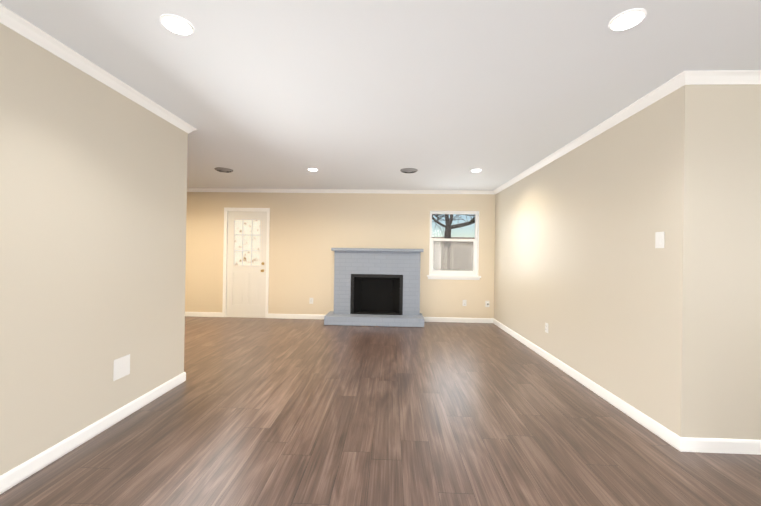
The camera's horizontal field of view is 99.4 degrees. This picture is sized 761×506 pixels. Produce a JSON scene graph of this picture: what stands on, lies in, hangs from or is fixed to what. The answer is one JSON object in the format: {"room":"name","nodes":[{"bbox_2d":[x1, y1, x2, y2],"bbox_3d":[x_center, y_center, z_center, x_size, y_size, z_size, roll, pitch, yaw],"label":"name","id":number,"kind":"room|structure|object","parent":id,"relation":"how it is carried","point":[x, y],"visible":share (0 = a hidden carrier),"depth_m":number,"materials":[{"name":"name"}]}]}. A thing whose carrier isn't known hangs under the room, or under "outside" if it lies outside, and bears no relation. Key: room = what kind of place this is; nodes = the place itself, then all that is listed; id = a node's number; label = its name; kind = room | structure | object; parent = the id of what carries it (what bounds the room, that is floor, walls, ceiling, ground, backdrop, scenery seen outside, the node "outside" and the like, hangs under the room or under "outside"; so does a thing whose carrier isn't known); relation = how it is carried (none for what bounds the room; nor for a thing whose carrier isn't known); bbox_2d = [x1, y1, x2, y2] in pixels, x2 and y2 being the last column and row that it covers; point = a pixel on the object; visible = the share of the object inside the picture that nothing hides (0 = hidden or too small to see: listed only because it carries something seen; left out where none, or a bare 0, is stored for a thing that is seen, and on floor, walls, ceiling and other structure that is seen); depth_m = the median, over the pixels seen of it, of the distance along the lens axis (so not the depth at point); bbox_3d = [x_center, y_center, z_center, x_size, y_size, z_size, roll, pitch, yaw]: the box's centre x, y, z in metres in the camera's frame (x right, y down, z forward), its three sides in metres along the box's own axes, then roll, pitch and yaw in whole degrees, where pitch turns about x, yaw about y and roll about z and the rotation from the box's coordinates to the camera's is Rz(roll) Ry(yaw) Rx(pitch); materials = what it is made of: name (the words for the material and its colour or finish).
{"room":"living room","nodes":[
{"label":"living room","id":0,"kind":"room"},
{"bbox_2d":[0,23,187,475],"bbox_3d":[-2.050,-0.002,-0.096,0.130,2.440,6.400,1,0,2],"label":"wall","id":1,"kind":"structure","parent":0,"point":[93,191],"depth_m":2.04,"materials":[{"name":"paint"}]},
{"bbox_2d":[0,372,185,493],"bbox_3d":[-1.996,1.175,-0.095,0.013,0.088,6.413,1,0,2],"label":"baseboard","id":2,"kind":"structure","parent":1,"relation":"attached to","point":[11,478],"depth_m":2.05,"materials":[{"name":"white wood"}]},
{"bbox_2d":[0,4,196,133],"bbox_3d":[-1.940,-1.189,-0.069,0.054,0.061,6.454,1,0,2],"label":"crown molding","id":3,"kind":"structure","parent":1,"relation":"attached to","point":[13,21],"depth_m":2.01,"materials":[{"name":"white wood"}]},
{"bbox_2d":[113,354,129,380],"bbox_3d":[-1.903,0.841,2.378,0.008,0.150,0.140,1,0,2],"label":"outlet","id":4,"kind":"object","parent":1,"relation":"attached to","point":[121,369],"visible":1,"depth_m":2.37,"materials":[{"name":"white plastic"}]},
{"bbox_2d":[185,192,494,317],"bbox_3d":[-1.486,0.022,6.178,7.520,2.440,0.160,1,0,2],"label":"wall","id":5,"kind":"structure","parent":0,"point":[308,232],"depth_m":6.08,"materials":[{"name":"paint"}]},
{"bbox_2d":[185,312,221,316],"bbox_3d":[-4.042,1.160,6.180,2.067,0.088,0.013,1,0,2],"label":"baseboard","id":6,"kind":"structure","parent":5,"relation":"attached to","point":[206,314],"depth_m":6.15,"materials":[{"name":"white wood"}]},
{"bbox_2d":[222,207,269,317],"bbox_3d":[-2.550,0.183,6.209,0.880,2.086,0.174,1,0,2],"label":"door frame","id":7,"kind":"structure","parent":5,"relation":"attached to","point":[225,246],"depth_m":6.13,"materials":[{"name":"white wood"}]},
{"bbox_2d":[226,211,266,316],"bbox_3d":[-2.547,0.213,6.132,0.760,2.014,0.119,1,0,2],"label":"door","id":8,"kind":"structure","parent":5,"relation":"in","point":[246,264],"depth_m":6.16,"materials":[{"name":"white paint"}]},
{"bbox_2d":[268,313,324,318],"bbox_3d":[-1.485,1.198,6.087,1.282,0.088,0.013,1,0,2],"label":"baseboard","id":9,"kind":"structure","parent":5,"relation":"attached to","point":[270,315],"depth_m":6.09,"materials":[{"name":"white wood"}]},
{"bbox_2d":[187,188,491,193],"bbox_3d":[-1.443,-1.167,6.072,7.140,0.061,0.054,1,0,2],"label":"crown molding","id":10,"kind":"structure","parent":5,"relation":"attached to","point":[188,189],"depth_m":6.04,"materials":[{"name":"white wood"}]},
{"bbox_2d":[427,211,480,279],"bbox_3d":[1.368,-0.143,6.034,0.980,1.274,0.180,1,0,2],"label":"window","id":11,"kind":"structure","parent":5,"relation":"in","point":[448,274],"depth_m":6.08,"materials":[{"name":"white wood"}]},
{"bbox_2d":[424,317,491,322],"bbox_3d":[1.384,1.240,5.982,1.353,0.088,0.013,1,0,2],"label":"baseboard","id":12,"kind":"structure","parent":5,"relation":"attached to","point":[426,319],"depth_m":5.97,"materials":[{"name":"white wood"}]},
{"bbox_2d":[0,316,760,505],"bbox_3d":[-0.081,1.281,1.334,10.720,0.060,9.730,1,0,2],"label":"floor","id":13,"kind":"structure","parent":0,"point":[277,412],"depth_m":2.19,"materials":[{"name":"brown wood"}]},
{"bbox_2d":[324,248,423,326],"bbox_3d":[-0.095,0.589,5.793,1.725,1.345,0.497,1,0,2],"label":"fireplace","id":14,"kind":"object","parent":13,"relation":"on","point":[377,287],"visible":1,"depth_m":5.82,"materials":[{"name":"brick"}]},
{"bbox_2d":[684,437,760,454],"bbox_3d":[3.548,1.262,2.030,3.200,0.088,0.013,1,0,2],"label":"baseboard","id":15,"kind":"structure","parent":13,"relation":"on","point":[691,444],"depth_m":2.07,"materials":[{"name":"white wood"}]},
{"bbox_2d":[0,0,760,189],"bbox_3d":[-0.043,-1.229,1.341,10.720,0.080,9.730,1,0,2],"label":"ceiling","id":16,"kind":"structure","parent":0,"point":[360,94],"depth_m":2.10,"materials":[{"name":"paint"}]},
{"bbox_2d":[160,14,193,34],"bbox_3d":[-1.071,-1.199,1.703,0.152,0.007,0.152,1,0,2],"label":"recessed light","id":17,"kind":"object","parent":16,"relation":"in","point":[177,25],"visible":1,"depth_m":1.69,"materials":[{"name":"white"}]},
{"bbox_2d":[214,167,232,172],"bbox_3d":[-2.278,-1.201,4.699,0.250,0.024,0.250,1,0,2],"label":"ceiling vent","id":18,"kind":"object","parent":16,"relation":"in","point":[221,169],"visible":1,"depth_m":4.66,"materials":[{"name":"grey metal"}]},
{"bbox_2d":[400,168,417,172],"bbox_3d":[0.404,-1.161,4.581,0.250,0.024,0.250,1,0,2],"label":"ceiling vent","id":19,"kind":"object","parent":16,"relation":"in","point":[409,170],"visible":1,"depth_m":4.53,"materials":[{"name":"grey metal"}]},
{"bbox_2d":[471,169,481,171],"bbox_3d":[1.343,-1.156,4.527,0.152,0.007,0.152,1,0,2],"label":"recessed light","id":20,"kind":"object","parent":16,"relation":"in","point":[475,170],"visible":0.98,"depth_m":4.51,"materials":[{"name":"white"}]},
{"bbox_2d":[609,8,646,30],"bbox_3d":[1.237,-1.165,1.619,0.152,0.007,0.152,1,0,2],"label":"recessed light","id":21,"kind":"object","parent":16,"relation":"in","point":[628,19],"visible":1,"depth_m":1.61,"materials":[{"name":"white"}]},
{"bbox_2d":[684,70,760,84],"bbox_3d":[3.582,-1.102,2.016,3.200,0.061,0.054,1,0,2],"label":"crown molding","id":22,"kind":"structure","parent":16,"relation":"attached to","point":[722,77],"depth_m":2.07,"materials":[{"name":"white wood"}]},
{"bbox_2d":[494,97,664,422],"bbox_3d":[2.120,0.070,4.109,0.160,2.440,3.710,1,0,2],"label":"wall","id":23,"kind":"structure","parent":0,"point":[578,262],"depth_m":2.99,"materials":[{"name":"paint"}]},
{"bbox_2d":[545,323,548,332],"bbox_3d":[2.015,0.908,3.916,0.010,0.115,0.072,1,0,2],"label":"electrical outlet","id":24,"kind":"object","parent":23,"relation":"attached to","point":[546,327],"visible":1,"depth_m":3.91,"materials":[{"name":"white plastic"}]},
{"bbox_2d":[492,318,683,451],"bbox_3d":[2.013,1.245,4.023,0.013,0.088,3.883,1,0,2],"label":"baseboard","id":25,"kind":"structure","parent":23,"relation":"attached to","point":[667,435],"depth_m":2.75,"materials":[{"name":"white wood"}]},
{"bbox_2d":[492,71,691,193],"bbox_3d":[2.026,-1.120,3.969,0.054,0.061,3.844,1,0,2],"label":"crown molding","id":26,"kind":"structure","parent":23,"relation":"attached to","point":[685,77],"depth_m":2.72,"materials":[{"name":"white wood"}]},
{"bbox_2d":[655,232,664,247],"bbox_3d":[1.968,-0.092,2.279,0.013,0.115,0.072,1,0,2],"label":"light switch","id":27,"kind":"object","parent":23,"relation":"attached to","point":[659,239],"visible":1,"depth_m":2.27,"materials":[{"name":"white plastic"}]},
{"bbox_2d":[660,84,760,439],"bbox_3d":[3.648,0.088,2.117,3.360,2.440,0.160,1,0,2],"label":"wall jog","id":28,"kind":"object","parent":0,"point":[711,334],"visible":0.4,"depth_m":2.09,"materials":[{"name":"paint"}]},
{"label":"outside","id":29,"kind":"structure","parent":0,"visible":0},
{"bbox_3d":[10.075,1.756,32.964,42.000,0.050,53.030,1,0,2],"label":"ground","id":30,"kind":"structure","parent":29,"visible":0},
{"bbox_2d":[432,237,474,270],"bbox_3d":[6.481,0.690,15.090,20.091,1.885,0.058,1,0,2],"label":"fence","id":31,"kind":"object","parent":30,"relation":"on","point":[461,253],"depth_m":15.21,"materials":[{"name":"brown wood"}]},
{"bbox_2d":[432,214,474,261],"bbox_3d":[5.839,-4.326,18.739,9.835,11.916,6.173,1,0,2],"label":"tree","id":32,"kind":"object","parent":30,"relation":"on","point":[447,234],"depth_m":19.54,"materials":[{"name":"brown plant"}]}
]}

